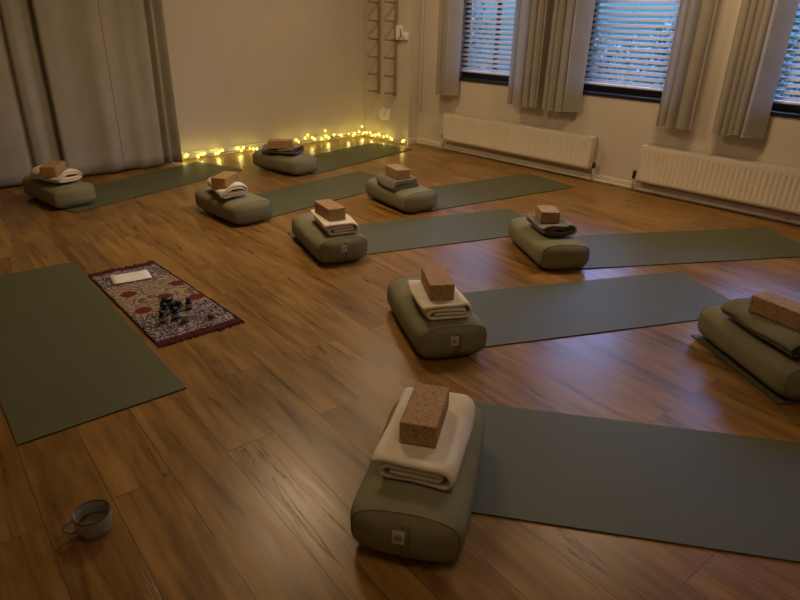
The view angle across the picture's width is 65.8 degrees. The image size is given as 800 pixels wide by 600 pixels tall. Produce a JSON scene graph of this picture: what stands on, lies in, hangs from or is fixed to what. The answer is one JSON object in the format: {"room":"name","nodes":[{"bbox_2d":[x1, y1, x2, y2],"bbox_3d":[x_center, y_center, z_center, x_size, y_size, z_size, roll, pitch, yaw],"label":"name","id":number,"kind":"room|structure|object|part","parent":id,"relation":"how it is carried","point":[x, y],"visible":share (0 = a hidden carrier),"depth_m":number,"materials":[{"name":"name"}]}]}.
{"room":"exercise studio","nodes":[
{"label":"exercise studio","id":0,"kind":"room"},
{"bbox_2d":[30,0,363,160],"bbox_3d":[-2.733,-2.504,5.577,7.020,2.800,0.120,-20,32,-39],"label":"wall","id":1,"kind":"structure","parent":0,"point":[243,72],"depth_m":6.78,"materials":[{"name":"paint"}]},
{"bbox_2d":[182,130,364,159],"bbox_3d":[-2.829,-1.293,5.960,6.510,0.075,0.014,-20,32,-39],"label":"baseboard","id":2,"kind":"structure","parent":1,"relation":"attached to","point":[231,149],"depth_m":6.99,"materials":[{"name":"paint"}]},
{"bbox_2d":[368,0,380,93],"bbox_3d":[-0.293,-3.446,7.151,0.160,2.025,0.037,-15,29,-32],"label":"peg rail","id":3,"kind":"object","parent":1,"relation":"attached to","point":[378,2],"visible":1,"depth_m":7.36,"materials":[{"name":"brown wood"}]},
{"bbox_3d":[-0.240,-3.460,7.185,0.028,2.025,0.034,-20,32,-39],"label":"post","id":4,"kind":"part","parent":3,"relation":"part of","materials":[{"name":"brown wood"}]},
{"bbox_2d":[379,108,389,132],"bbox_3d":[-0.200,-2.186,7.651,0.070,0.360,0.163,-20,32,-39],"label":"wall socket","id":5,"kind":"object","parent":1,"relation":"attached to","point":[384,113],"visible":1,"depth_m":7.59,"materials":[{"name":"white plastic"}]},
{"bbox_3d":[-0.173,-2.289,7.612,0.025,0.140,0.140,-20,32,-39],"label":"plate","id":6,"kind":"part","parent":5,"relation":"part of","materials":[{"name":"white plastic"}]},
{"bbox_2d":[384,0,397,95],"bbox_3d":[-0.094,-3.354,6.961,0.160,2.025,0.037,-15,29,-32],"label":"peg rail","id":7,"kind":"object","parent":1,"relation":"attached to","point":[395,21],"visible":1,"depth_m":7.17,"materials":[{"name":"brown wood"}]},
{"bbox_3d":[-0.041,-3.368,6.995,0.028,2.025,0.034,-20,32,-39],"label":"post","id":8,"kind":"part","parent":7,"relation":"part of","materials":[{"name":"brown wood"}]},
{"bbox_2d":[396,25,408,39],"bbox_3d":[0.020,-3.045,7.040,0.057,0.153,0.175,-20,32,-39],"label":"wall switch","id":9,"kind":"object","parent":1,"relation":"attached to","point":[400,35],"visible":1,"depth_m":7.04,"materials":[{"name":"white plastic"}]},
{"bbox_3d":[-0.010,-3.062,7.076,0.045,0.153,0.075,-20,32,-39],"label":"casing","id":10,"kind":"part","parent":9,"relation":"part of","materials":[{"name":"white plastic"}]},
{"bbox_3d":[0.055,-3.007,7.039,0.028,0.087,0.102,-20,32,-39],"label":"plate","id":11,"kind":"part","parent":9,"relation":"part of","materials":[{"name":"white plastic"}]},
{"bbox_2d":[0,135,799,599],"bbox_3d":[-0.024,-0.041,3.591,6.920,0.100,7.960,-20,32,-39],"label":"floor","id":12,"kind":"structure","parent":0,"point":[243,481],"depth_m":2.47,"materials":[{"name":"brown wood"}]},
{"bbox_2d":[61,499,110,539],"bbox_3d":[-0.907,0.655,1.813,0.105,0.074,0.123,15,28,27],"label":"mug","id":13,"kind":"object","parent":12,"relation":"on","point":[98,529],"visible":0.95,"depth_m":1.80,"materials":[{"name":"ceramic"}]},
{"bbox_3d":[-0.959,0.662,1.798,0.048,0.058,0.011,-9,27,-22],"label":"handle","id":14,"kind":"part","parent":13,"relation":"part of","materials":[{"name":"ceramic"}]},
{"bbox_2d":[78,511,106,523],"bbox_3d":[-0.902,0.655,1.821,0.088,0.002,0.088,-20,32,-39],"label":"tea","id":15,"kind":"object","parent":13,"relation":"in","point":[92,517],"visible":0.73,"depth_m":1.84,"materials":[{"name":"brown liquid"}]},
{"bbox_2d":[0,262,185,445],"bbox_3d":[-1.674,0.140,2.976,0.610,0.006,1.770,-18,31,-36],"label":"yoga mat","id":16,"kind":"object","parent":12,"relation":"on","point":[69,359],"visible":1,"depth_m":2.73,"materials":[{"name":"rubber"}]},
{"bbox_2d":[28,162,242,212],"bbox_3d":[-2.268,-1.044,5.528,0.610,0.008,1.800,15,28,27],"label":"yoga mat","id":17,"kind":"object","parent":12,"relation":"on","point":[115,191],"visible":0.84,"depth_m":5.52,"materials":[{"name":"rubber"}]},
{"bbox_2d":[22,176,95,207],"bbox_3d":[-2.732,-0.887,4.949,0.661,0.167,0.344,21,31,36],"label":"bolster","id":18,"kind":"object","parent":17,"relation":"on","point":[76,193],"visible":0.84,"depth_m":4.77,"materials":[{"name":"fabric"}]},
{"bbox_2d":[29,165,81,182],"bbox_3d":[-2.699,-0.989,4.835,0.367,0.102,0.229,13,27,24],"label":"folded blanket","id":19,"kind":"object","parent":18,"relation":"on","point":[70,174],"visible":0.74,"depth_m":4.77,"materials":[{"name":"beige fabric"}]},
{"bbox_2d":[39,161,66,176],"bbox_3d":[-2.686,-1.017,4.788,0.114,0.076,0.228,-2,25,-7],"label":"block","id":20,"kind":"object","parent":19,"relation":"on","point":[51,168],"visible":0.89,"depth_m":4.71,"materials":[{"name":"brown wood"}]},
{"bbox_3d":[-2.494,-0.795,4.766,0.033,0.154,0.308,21,31,36],"label":"panel","id":21,"kind":"part","parent":18,"relation":"part of","materials":[{"name":"fabric"}]},
{"bbox_2d":[88,261,244,348],"bbox_3d":[-1.296,-0.021,3.342,0.464,0.010,1.145,-19,31,-37],"label":"patterned cloth","id":22,"kind":"object","parent":12,"relation":"on","point":[140,300],"visible":0.95,"depth_m":3.25,"materials":[{"name":"multicoloured fabric"}]},
{"bbox_2d":[110,269,151,283],"bbox_3d":[-1.551,-0.134,3.560,0.205,0.003,0.142,-14,29,-30],"label":"paper sheet","id":23,"kind":"object","parent":22,"relation":"on","point":[143,274],"visible":1,"depth_m":3.56,"materials":[{"name":"white paper"}]},
{"bbox_2d":[158,310,166,322],"bbox_3d":[-1.173,0.081,3.049,0.038,0.058,0.039,-1,25,-5],"label":"bottle","id":24,"kind":"object","parent":22,"relation":"on","point":[162,318],"visible":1,"depth_m":3.04,"materials":[{"name":"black glass"}]},
{"bbox_3d":[-1.173,0.087,3.052,0.037,0.044,0.038,-1,25,-5],"label":"glass","id":25,"kind":"part","parent":24,"relation":"part of","materials":[{"name":"brown glass"}]},
{"bbox_2d":[161,303,169,315],"bbox_3d":[-1.188,0.045,3.123,0.041,0.060,0.041,12,27,22],"label":"bottle","id":26,"kind":"object","parent":22,"relation":"on","point":[164,307],"visible":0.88,"depth_m":3.11,"materials":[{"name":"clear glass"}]},
{"bbox_2d":[159,295,174,309],"bbox_3d":[-1.199,0.012,3.187,0.082,0.066,0.082,-20,32,-39],"label":"jar","id":27,"kind":"object","parent":22,"relation":"on","point":[168,299],"visible":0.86,"depth_m":3.16,"materials":[{"name":"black glass"}]},
{"bbox_3d":[-1.198,-0.009,3.177,0.060,0.018,0.060,-20,32,-39],"label":"lid","id":28,"kind":"part","parent":27,"relation":"part of","materials":[{"name":"black plastic"}]},
{"bbox_2d":[171,307,179,318],"bbox_3d":[-1.123,0.063,3.092,0.041,0.056,0.041,2,25,2],"label":"bottle","id":29,"kind":"object","parent":22,"relation":"on","point":[175,312],"visible":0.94,"depth_m":3.08,"materials":[{"name":"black glass"}]},
{"bbox_2d":[174,300,183,312],"bbox_3d":[-1.129,0.031,3.155,0.049,0.062,0.049,11,26,19],"label":"bottle","id":30,"kind":"object","parent":22,"relation":"on","point":[178,303],"visible":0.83,"depth_m":3.14,"materials":[{"name":"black glass"}]},
{"bbox_3d":[-1.129,0.038,3.158,0.047,0.047,0.048,11,26,19],"label":"glass","id":31,"kind":"part","parent":30,"relation":"part of","materials":[{"name":"clear glass"}]},
{"bbox_2d":[179,312,189,321],"bbox_3d":[-1.069,0.085,3.069,0.051,0.038,0.051,-20,32,-39],"label":"cup","id":32,"kind":"object","parent":22,"relation":"on","point":[184,316],"visible":1,"depth_m":3.06,"materials":[{"name":"ceramic"}]},
{"bbox_2d":[185,297,192,308],"bbox_3d":[-1.092,0.015,3.193,0.036,0.062,0.037,22,32,37],"label":"bottle","id":33,"kind":"object","parent":22,"relation":"on","point":[188,303],"visible":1,"depth_m":3.18,"materials":[{"name":"clear glass"}]},
{"bbox_2d":[207,313,214,318],"bbox_3d":[-0.948,0.079,3.106,0.038,0.028,0.039,-20,32,-39],"label":"pebble","id":34,"kind":"object","parent":22,"relation":"on","point":[210,315],"visible":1,"depth_m":3.10,"materials":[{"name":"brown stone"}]},
{"bbox_2d":[182,149,229,157],"label":"string lights","id":35,"kind":"object","parent":12,"relation":"on","point":[186,155],"depth_m":6.53,"materials":[{"name":"yellow plastic"}]},
{"bbox_2d":[195,186,271,224],"bbox_3d":[-1.270,-0.735,4.697,0.345,0.168,0.661,-20,32,-39],"label":"bolster","id":36,"kind":"object","parent":12,"relation":"on","point":[248,208],"visible":0.77,"depth_m":4.51,"materials":[{"name":"fabric"}]},
{"bbox_2d":[206,177,246,198],"bbox_3d":[-1.290,-0.850,4.606,0.220,0.104,0.359,-15,29,-32],"label":"folded blanket","id":37,"kind":"object","parent":36,"relation":"on","point":[237,188],"visible":0.73,"depth_m":4.49,"materials":[{"name":"beige fabric"}]},
{"bbox_2d":[211,171,238,188],"bbox_3d":[-1.302,-0.896,4.601,0.114,0.076,0.228,6,25,9],"label":"block","id":38,"kind":"object","parent":37,"relation":"on","point":[223,180],"visible":0.99,"depth_m":4.52,"materials":[{"name":"brown wood"}]},
{"bbox_3d":[-1.056,-0.635,4.493,0.310,0.156,0.036,-20,32,-39],"label":"panel","id":39,"kind":"part","parent":36,"relation":"part of","materials":[{"name":"fabric"}]},
{"bbox_2d":[235,145,262,151],"label":"string lights","id":40,"kind":"object","parent":12,"relation":"on","point":[238,147],"depth_m":6.82,"materials":[{"name":"yellow plastic"}]},
{"bbox_2d":[254,171,375,217],"bbox_3d":[-0.741,-0.936,5.378,0.610,0.007,1.710,20,31,35],"label":"yoga mat","id":41,"kind":"object","parent":12,"relation":"on","point":[294,198],"visible":0.59,"depth_m":5.38,"materials":[{"name":"rubber"}]},
{"bbox_2d":[295,125,404,142],"label":"string lights","id":42,"kind":"object","parent":12,"relation":"on","point":[366,132],"depth_m":7.61,"materials":[{"name":"yellow plastic"}]},
{"bbox_2d":[308,142,412,174],"bbox_3d":[-0.595,-1.569,6.769,0.610,0.007,1.700,18,29,31],"label":"yoga mat","id":43,"kind":"object","parent":12,"relation":"on","point":[340,158],"visible":0.72,"depth_m":6.84,"materials":[{"name":"rubber"}]},
{"bbox_2d":[252,150,317,174],"bbox_3d":[-1.133,-1.373,6.098,0.661,0.168,0.344,19,30,33],"label":"bolster","id":44,"kind":"object","parent":43,"relation":"on","point":[299,164],"visible":0.87,"depth_m":5.94,"materials":[{"name":"fabric"}]},
{"bbox_2d":[261,143,303,154],"bbox_3d":[-1.140,-1.468,6.010,0.377,0.101,0.220,12,27,22],"label":"folded blanket","id":45,"kind":"object","parent":44,"relation":"on","point":[295,150],"visible":0.69,"depth_m":5.94,"materials":[{"name":"grey fabric"}]},
{"bbox_2d":[268,139,292,148],"bbox_3d":[-1.145,-1.500,5.933,0.228,0.076,0.114,-2,25,-7],"label":"block","id":46,"kind":"object","parent":45,"relation":"on","point":[272,143],"visible":1,"depth_m":5.88,"materials":[{"name":"brown wood"}]},
{"bbox_3d":[-0.885,-1.288,5.927,0.036,0.158,0.308,19,30,33],"label":"panel","id":47,"kind":"part","parent":44,"relation":"part of","materials":[{"name":"fabric"}]},
{"bbox_2d":[287,208,523,261],"bbox_3d":[0.163,-0.495,4.464,1.830,0.007,0.610,-9,27,-22],"label":"yoga mat","id":48,"kind":"object","parent":12,"relation":"on","point":[406,234],"visible":0.74,"depth_m":4.47,"materials":[{"name":"rubber"}]},
{"bbox_2d":[291,212,366,263],"bbox_3d":[-0.474,-0.425,4.063,0.343,0.169,0.667,-10,27,-23],"label":"bolster","id":49,"kind":"object","parent":48,"relation":"on","point":[326,248],"visible":0.78,"depth_m":3.83,"materials":[{"name":"fabric"}]},
{"bbox_2d":[310,209,358,235],"bbox_3d":[-0.424,-0.504,3.956,0.232,0.086,0.375,-9,26,-21],"label":"folded blanket","id":50,"kind":"object","parent":49,"relation":"on","point":[347,225],"visible":0.73,"depth_m":3.82,"materials":[{"name":"beige fabric"}]},
{"bbox_2d":[314,199,344,220],"bbox_3d":[-0.447,-0.573,3.929,0.114,0.076,0.228,-13,28,-28],"label":"block","id":51,"kind":"object","parent":50,"relation":"on","point":[328,209],"visible":1,"depth_m":3.86,"materials":[{"name":"brown wood"}]},
{"bbox_3d":[-0.341,-0.303,3.809,0.310,0.156,0.035,-10,27,-23],"label":"panel","id":52,"kind":"part","parent":49,"relation":"part of","materials":[{"name":"fabric"}]},
{"bbox_2d":[407,173,573,213],"bbox_3d":[0.695,-0.976,5.546,1.830,0.007,0.610,-14,29,-30],"label":"yoga mat","id":53,"kind":"object","parent":12,"relation":"on","point":[480,191],"visible":0.77,"depth_m":5.60,"materials":[{"name":"rubber"}]},
{"bbox_2d":[366,177,436,212],"bbox_3d":[0.002,-0.884,5.092,0.342,0.169,0.660,-14,29,-31],"label":"bolster","id":54,"kind":"object","parent":53,"relation":"on","point":[419,198],"visible":0.76,"depth_m":4.87,"materials":[{"name":"fabric"}]},
{"bbox_2d":[375,172,418,192],"bbox_3d":[-0.027,-0.963,5.006,0.248,0.117,0.314,-13,28,-29],"label":"folded blanket","id":55,"kind":"object","parent":54,"relation":"on","point":[386,182],"visible":0.7,"depth_m":4.91,"materials":[{"name":"grey fabric"}]},
{"bbox_2d":[385,164,409,179],"bbox_3d":[-0.022,-1.029,4.955,0.114,0.076,0.228,-10,27,-23],"label":"block","id":56,"kind":"object","parent":55,"relation":"on","point":[396,171],"visible":1,"depth_m":4.89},
{"bbox_3d":[0.175,-0.769,4.856,0.307,0.155,0.032,-14,29,-31],"label":"panel","id":57,"kind":"part","parent":54,"relation":"part of","materials":[{"name":"fabric"}]},
{"bbox_2d":[508,216,589,269],"bbox_3d":[0.965,-0.387,4.060,0.344,0.169,0.662,-3,25,-10],"label":"bolster","id":58,"kind":"object","parent":12,"relation":"on","point":[549,252],"visible":0.79,"depth_m":3.81,"materials":[{"name":"fabric"}]},
{"bbox_2d":[525,213,576,235],"bbox_3d":[0.966,-0.492,3.982,0.236,0.076,0.322,-4,25,-11],"label":"folded blanket","id":59,"kind":"object","parent":58,"relation":"on","point":[564,227],"visible":0.82,"depth_m":3.88,"materials":[{"name":"grey fabric"}]},
{"bbox_2d":[535,205,559,222],"bbox_3d":[0.951,-0.553,3.983,0.121,0.072,0.164,1,25,-1],"label":"block","id":60,"kind":"object","parent":59,"relation":"on","point":[544,213],"visible":1,"depth_m":3.92,"materials":[{"name":"brown wood"}]},
{"bbox_3d":[1.020,-0.257,3.781,0.308,0.158,0.036,-3,25,-10],"label":"panel","id":61,"kind":"part","parent":58,"relation":"part of","materials":[{"name":"fabric"}]},
{"bbox_2d":[461,271,730,347],"bbox_3d":[0.946,0.034,3.353,1.830,0.006,0.610,-6,26,-15],"label":"yoga mat","id":62,"kind":"object","parent":12,"relation":"on","point":[516,315],"visible":0.71,"depth_m":3.36,"materials":[{"name":"rubber"}]},
{"bbox_2d":[387,275,486,358],"bbox_3d":[0.163,0.065,3.031,0.345,0.168,0.666,-5,25,-14],"label":"bolster","id":63,"kind":"object","parent":62,"relation":"on","point":[445,338],"visible":0.7,"depth_m":2.77,"materials":[{"name":"fabric"}]},
{"bbox_2d":[407,280,471,320],"bbox_3d":[0.176,-0.009,2.907,0.248,0.085,0.342,-4,25,-11],"label":"folded blanket","id":64,"kind":"object","parent":63,"relation":"on","point":[459,307],"visible":0.72,"depth_m":2.78,"materials":[{"name":"beige fabric"}]},
{"bbox_2d":[421,266,454,300],"bbox_3d":[0.174,-0.080,2.894,0.114,0.076,0.228,-2,25,-8],"label":"block","id":65,"kind":"object","parent":64,"relation":"on","point":[437,283],"visible":1,"depth_m":2.81,"materials":[{"name":"brown wood"}]},
{"bbox_3d":[0.246,0.193,2.760,0.310,0.154,0.036,-5,25,-14],"label":"panel","id":66,"kind":"part","parent":63,"relation":"part of","materials":[{"name":"fabric"}]},
{"bbox_2d":[472,402,799,562],"bbox_3d":[1.004,0.613,2.091,1.830,0.006,0.610,6,25,9],"label":"yoga mat","id":67,"kind":"object","parent":12,"relation":"on","point":[732,493],"visible":0.87,"depth_m":2.08,"materials":[{"name":"rubber"}]},
{"bbox_2d":[350,399,484,561],"bbox_3d":[0.080,0.538,1.990,0.343,0.169,0.666,7,25,11],"label":"bolster","id":68,"kind":"object","parent":67,"relation":"on","point":[405,519],"visible":0.61,"depth_m":1.73,"materials":[{"name":"fabric"}]},
{"bbox_3d":[0.009,0.664,1.714,0.310,0.158,0.034,7,25,11],"label":"panel","id":69,"kind":"part","parent":68,"relation":"part of","materials":[{"name":"fabric"}]},
{"bbox_2d":[371,387,475,489],"bbox_3d":[0.089,0.422,1.954,0.257,0.090,0.412,8,25,14],"label":"folded blanket","id":70,"kind":"object","parent":68,"relation":"on","point":[438,467],"visible":0.62,"depth_m":1.83,"materials":[{"name":"beige fabric"}]},
{"bbox_2d":[399,383,449,447],"bbox_3d":[0.080,0.358,1.937,0.114,0.076,0.228,7,25,12],"label":"block","id":71,"kind":"object","parent":70,"relation":"on","point":[422,420],"visible":1,"depth_m":1.87,"materials":[{"name":"brown"}]},
{"bbox_2d":[575,227,799,269],"bbox_3d":[1.952,-0.375,4.302,1.830,0.007,0.610,-4,25,-11],"label":"yoga mat","id":72,"kind":"object","parent":12,"relation":"on","point":[737,244],"visible":0.86,"depth_m":4.28,"materials":[{"name":"rubber"}]},
{"bbox_2d":[691,334,799,404],"bbox_3d":[2.402,0.257,2.946,1.830,0.007,0.610,-3,25,-9],"label":"yoga mat","id":73,"kind":"object","parent":12,"relation":"on","point":[777,398],"visible":0.24,"depth_m":2.74,"materials":[{"name":"rubber"}]},
{"bbox_2d":[698,304,799,399],"bbox_3d":[1.669,0.212,2.793,0.346,0.168,0.661,-3,25,-9],"label":"bolster","id":74,"kind":"object","parent":73,"relation":"on","point":[768,363],"visible":0.65,"depth_m":2.68,"materials":[{"name":"fabric"}]},
{"bbox_2d":[720,298,799,358],"bbox_3d":[1.648,0.108,2.697,0.259,0.081,0.454,-3,25,-10],"label":"folded blanket","id":75,"kind":"object","parent":74,"relation":"on","point":[787,339],"visible":0.73,"depth_m":2.64,"materials":[{"name":"green fabric"}]},
{"bbox_2d":[748,291,799,330],"bbox_3d":[1.653,0.043,2.670,0.114,0.076,0.228,-12,28,-27],"label":"block","id":76,"kind":"object","parent":75,"relation":"on","point":[785,311],"visible":1,"depth_m":2.65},
{"bbox_3d":[1.717,0.343,2.512,0.307,0.156,0.033,-3,25,-9],"label":"panel","id":77,"kind":"part","parent":74,"relation":"part of","materials":[{"name":"fabric"}]},
{"bbox_2d":[417,0,799,215],"bbox_3d":[2.421,-2.166,5.125,0.220,2.800,7.960,-20,32,-39],"label":"wall","id":78,"kind":"structure","parent":0,"point":[620,126],"depth_m":5.70,"materials":[{"name":"paint"}]},
{"bbox_2d":[364,0,421,144],"bbox_3d":[-0.099,-3.215,7.276,0.160,2.600,0.820,-20,32,-39],"label":"pillar","id":79,"kind":"structure","parent":78,"relation":"attached to","point":[403,123],"depth_m":7.38,"materials":[{"name":"paint"}]},
{"bbox_2d":[407,137,416,144],"bbox_3d":[0.148,-1.932,7.521,0.158,0.075,0.012,-20,32,-39],"label":"trim","id":80,"kind":"structure","parent":78,"relation":"attached to","point":[410,141],"depth_m":7.51,"materials":[{"name":"paint"}]},
{"bbox_2d":[419,0,424,109],"bbox_3d":[0.265,-3.273,6.942,0.020,2.200,0.024,-20,32,-39],"label":"pipe","id":81,"kind":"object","parent":78,"relation":"attached to","point":[423,6],"depth_m":7.13,"materials":[{"name":"metal"}]},
{"bbox_2d":[459,3,508,85],"bbox_3d":[1.010,-2.948,6.353,0.167,1.365,0.940,-20,32,-39],"label":"window","id":82,"kind":"structure","parent":78,"relation":"in","point":[466,76],"depth_m":6.67,"materials":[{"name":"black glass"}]},
{"bbox_3d":[0.995,-2.341,6.631,0.167,0.030,0.940,-20,32,-39],"label":"sill","id":83,"kind":"part","parent":82,"relation":"part of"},
{"bbox_2d":[460,0,515,75],"bbox_3d":[0.994,-2.982,6.319,0.071,1.275,0.880,-20,32,-39],"label":"blind","id":84,"kind":"object","parent":82,"relation":"attached to","point":[465,69],"visible":0.65,"depth_m":6.50,"materials":[{"name":"white plastic"}]},
{"bbox_3d":[0.985,-2.413,6.585,0.052,0.018,0.880,-20,32,-39],"label":"rail","id":85,"kind":"part","parent":84,"relation":"part of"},
{"bbox_2d":[441,112,596,178],"bbox_3d":[1.179,-1.659,6.513,0.098,0.395,2.005,-20,32,-39],"label":"radiator","id":86,"kind":"object","parent":78,"relation":"attached to","point":[546,144],"visible":1,"depth_m":6.36,"materials":[{"name":"metal"}]},
{"bbox_2d":[444,112,596,137],"bbox_3d":[1.179,-1.831,6.429,0.084,0.010,1.900,-20,32,-39],"label":"grille","id":87,"kind":"object","parent":86,"relation":"attached to","point":[448,115],"depth_m":6.36,"materials":[{"name":"metal"}]},
{"bbox_2d":[416,141,799,224],"bbox_3d":[2.609,-0.824,5.254,0.041,0.026,6.980,-20,32,-39],"label":"pipe","id":88,"kind":"object","parent":78,"relation":"attached to","point":[785,219],"visible":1,"depth_m":5.71,"materials":[{"name":"metal"}]},
{"bbox_2d":[417,137,799,225],"bbox_3d":[2.622,-0.841,5.275,0.014,0.075,7.040,-20,32,-39],"label":"baseboard","id":89,"kind":"structure","parent":78,"relation":"attached to","point":[538,164],"depth_m":5.73,"materials":[{"name":"paint"}]},
{"bbox_2d":[583,3,661,102],"bbox_3d":[2.071,-2.458,5.342,0.167,1.365,0.990,-20,32,-39],"label":"window","id":90,"kind":"structure","parent":78,"relation":"in","point":[588,89],"depth_m":5.65,"materials":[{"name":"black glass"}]},
{"bbox_3d":[2.055,-1.851,5.619,0.167,0.030,0.990,-20,32,-39],"label":"sill","id":91,"kind":"part","parent":90,"relation":"part of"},
{"bbox_2d":[584,0,679,91],"bbox_3d":[2.054,-2.493,5.308,0.071,1.275,0.930,-20,32,-39],"label":"blind","id":92,"kind":"object","parent":90,"relation":"attached to","point":[653,87],"visible":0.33,"depth_m":5.44,"materials":[{"name":"white plastic"}]},
{"bbox_3d":[2.045,-1.923,5.574,0.052,0.018,0.930,-20,32,-39],"label":"rail","id":93,"kind":"part","parent":92,"relation":"part of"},
{"bbox_3d":[2.039,-2.469,5.304,0.003,1.215,0.003,-20,32,-39],"label":"ladder cord","id":94,"kind":"part","parent":92,"relation":"part of","materials":[{"name":"white fabric"}]},
{"bbox_3d":[2.269,-2.363,5.085,0.003,1.215,0.003,-20,32,-39],"label":"ladder cord","id":95,"kind":"part","parent":92,"relation":"part of","materials":[{"name":"white fabric"}]},
{"bbox_2d":[631,144,799,214],"bbox_3d":[2.807,-0.907,4.961,0.098,0.395,1.978,-20,32,-39],"label":"radiator","id":96,"kind":"object","parent":78,"relation":"attached to","point":[776,187],"visible":1,"depth_m":5.05,"materials":[{"name":"metal"}]},
{"bbox_2d":[641,144,799,171],"bbox_3d":[2.824,-1.071,4.860,0.084,0.010,1.925,-20,32,-39],"label":"grille","id":97,"kind":"object","parent":96,"relation":"attached to","point":[708,157],"depth_m":5.04,"materials":[{"name":"metal"}]},
{"bbox_2d":[770,103,799,118],"bbox_3d":[3.189,-1.941,4.275,0.167,1.365,1.010,-20,32,-39],"label":"window","id":98,"kind":"structure","parent":78,"relation":"in","point":[778,109],"depth_m":4.74,"materials":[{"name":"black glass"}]},
{"bbox_3d":[3.174,-1.335,4.553,0.167,0.030,1.010,-20,32,-39],"label":"sill","id":99,"kind":"part","parent":98,"relation":"part of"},
{"bbox_2d":[773,2,799,104],"bbox_3d":[3.173,-1.976,4.241,0.071,1.275,0.950,-20,32,-39],"label":"blind","id":100,"kind":"object","parent":98,"relation":"attached to","point":[777,99],"visible":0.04,"depth_m":4.64,"materials":[{"name":"white plastic"}]},
{"bbox_3d":[3.164,-1.406,4.507,0.052,0.018,0.950,-20,32,-39],"label":"rail","id":101,"kind":"part","parent":100,"relation":"part of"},
{"bbox_3d":[2.923,-2.061,4.461,0.003,1.215,0.003,-20,32,-39],"label":"ladder cord","id":102,"kind":"part","parent":100,"relation":"part of","materials":[{"name":"white fabric"}]},
{"bbox_3d":[0.038,-2.495,2.467,6.920,0.100,7.960,-20,32,-39],"label":"ceiling","id":103,"kind":"structure","parent":0,"visible":0},
{"bbox_2d":[0,0,62,186],"bbox_3d":[-3.379,-2.123,4.726,0.102,2.555,1.106,24,33,39],"label":"curtain","id":104,"kind":"object","parent":103,"relation":"hanging from","point":[29,139],"visible":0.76,"depth_m":5.17,"materials":[{"name":"fabric"}]},
{"bbox_2d":[31,0,182,175],"bbox_3d":[-2.582,-2.416,5.412,1.110,2.556,0.128,-20,32,-39],"label":"curtain","id":105,"kind":"object","parent":103,"relation":"hanging from","point":[107,66],"visible":0.95,"depth_m":5.58,"materials":[{"name":"fabric"}]},
{"bbox_2d":[435,0,463,95],"bbox_3d":[0.533,-3.176,6.521,0.289,1.952,0.096,19,30,33],"label":"window curtain","id":106,"kind":"object","parent":103,"relation":"hanging from","point":[450,11],"visible":1,"depth_m":6.70,"materials":[{"name":"fabric"}]},
{"bbox_2d":[507,0,547,107],"bbox_3d":[1.259,-2.836,5.819,0.083,1.952,0.361,-20,32,-39],"label":"window curtain","id":107,"kind":"object","parent":103,"relation":"hanging from","point":[530,15],"visible":1,"depth_m":6.01,"materials":[{"name":"fabric"}]},
{"bbox_2d":[541,0,595,111],"bbox_3d":[1.553,-2.699,5.541,0.392,1.958,0.101,19,30,34],"label":"window curtain","id":108,"kind":"object","parent":103,"relation":"hanging from","point":[572,20],"visible":1,"depth_m":5.71,"materials":[{"name":"fabric"}]},
{"bbox_2d":[656,0,717,129],"bbox_3d":[2.328,-2.334,4.795,0.090,1.962,0.312,-20,32,-39],"label":"window curtain","id":109,"kind":"object","parent":103,"relation":"hanging from","point":[695,18],"visible":1,"depth_m":4.98,"materials":[{"name":"fabric"}]},
{"bbox_2d":[712,0,799,138],"bbox_3d":[2.679,-2.183,4.478,0.117,1.957,0.379,-20,32,-39],"label":"window curtain","id":110,"kind":"object","parent":103,"relation":"hanging from","point":[763,30],"visible":1,"depth_m":4.64,"materials":[{"name":"fabric"}]},
{"label":"outside","id":111,"kind":"structure","parent":0,"visible":0},
{"bbox_3d":[7.053,-2.781,10.631,13.760,0.050,26.000,-20,32,-39],"label":"lawn","id":112,"kind":"structure","parent":111,"visible":0},
{"bbox_2d":[469,3,490,70],"bbox_3d":[0.870,-4.171,10.357,1.356,2.433,1.295,-20,32,-39],"label":"shrub","id":113,"kind":"object","parent":112,"relation":"on","point":[473,3],"visible":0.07,"depth_m":10.13,"materials":[{"name":"green plant"}]},
{"bbox_2d":[589,21,638,82],"bbox_3d":[2.978,-3.723,10.220,1.929,1.839,1.815,-20,32,-39],"label":"shrub","id":114,"kind":"object","parent":112,"relation":"on","point":[605,39],"visible":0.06,"depth_m":9.89,"materials":[{"name":"green plant"}]},
{"bbox_2d":[630,16,676,84],"bbox_3d":[3.991,-3.041,8.613,1.556,1.982,1.708,-4,25,-13],"label":"shrub","id":115,"kind":"object","parent":112,"relation":"on","point":[665,23],"visible":0.09,"depth_m":8.58,"materials":[{"name":"green plant"}]},
{"bbox_2d":[775,6,799,101],"bbox_3d":[4.840,-2.360,7.026,1.580,2.102,1.535,-20,32,-39],"label":"shrub","id":116,"kind":"object","parent":112,"relation":"on","point":[792,33],"visible":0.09,"depth_m":6.99,"materials":[{"name":"green plant"}]}
]}

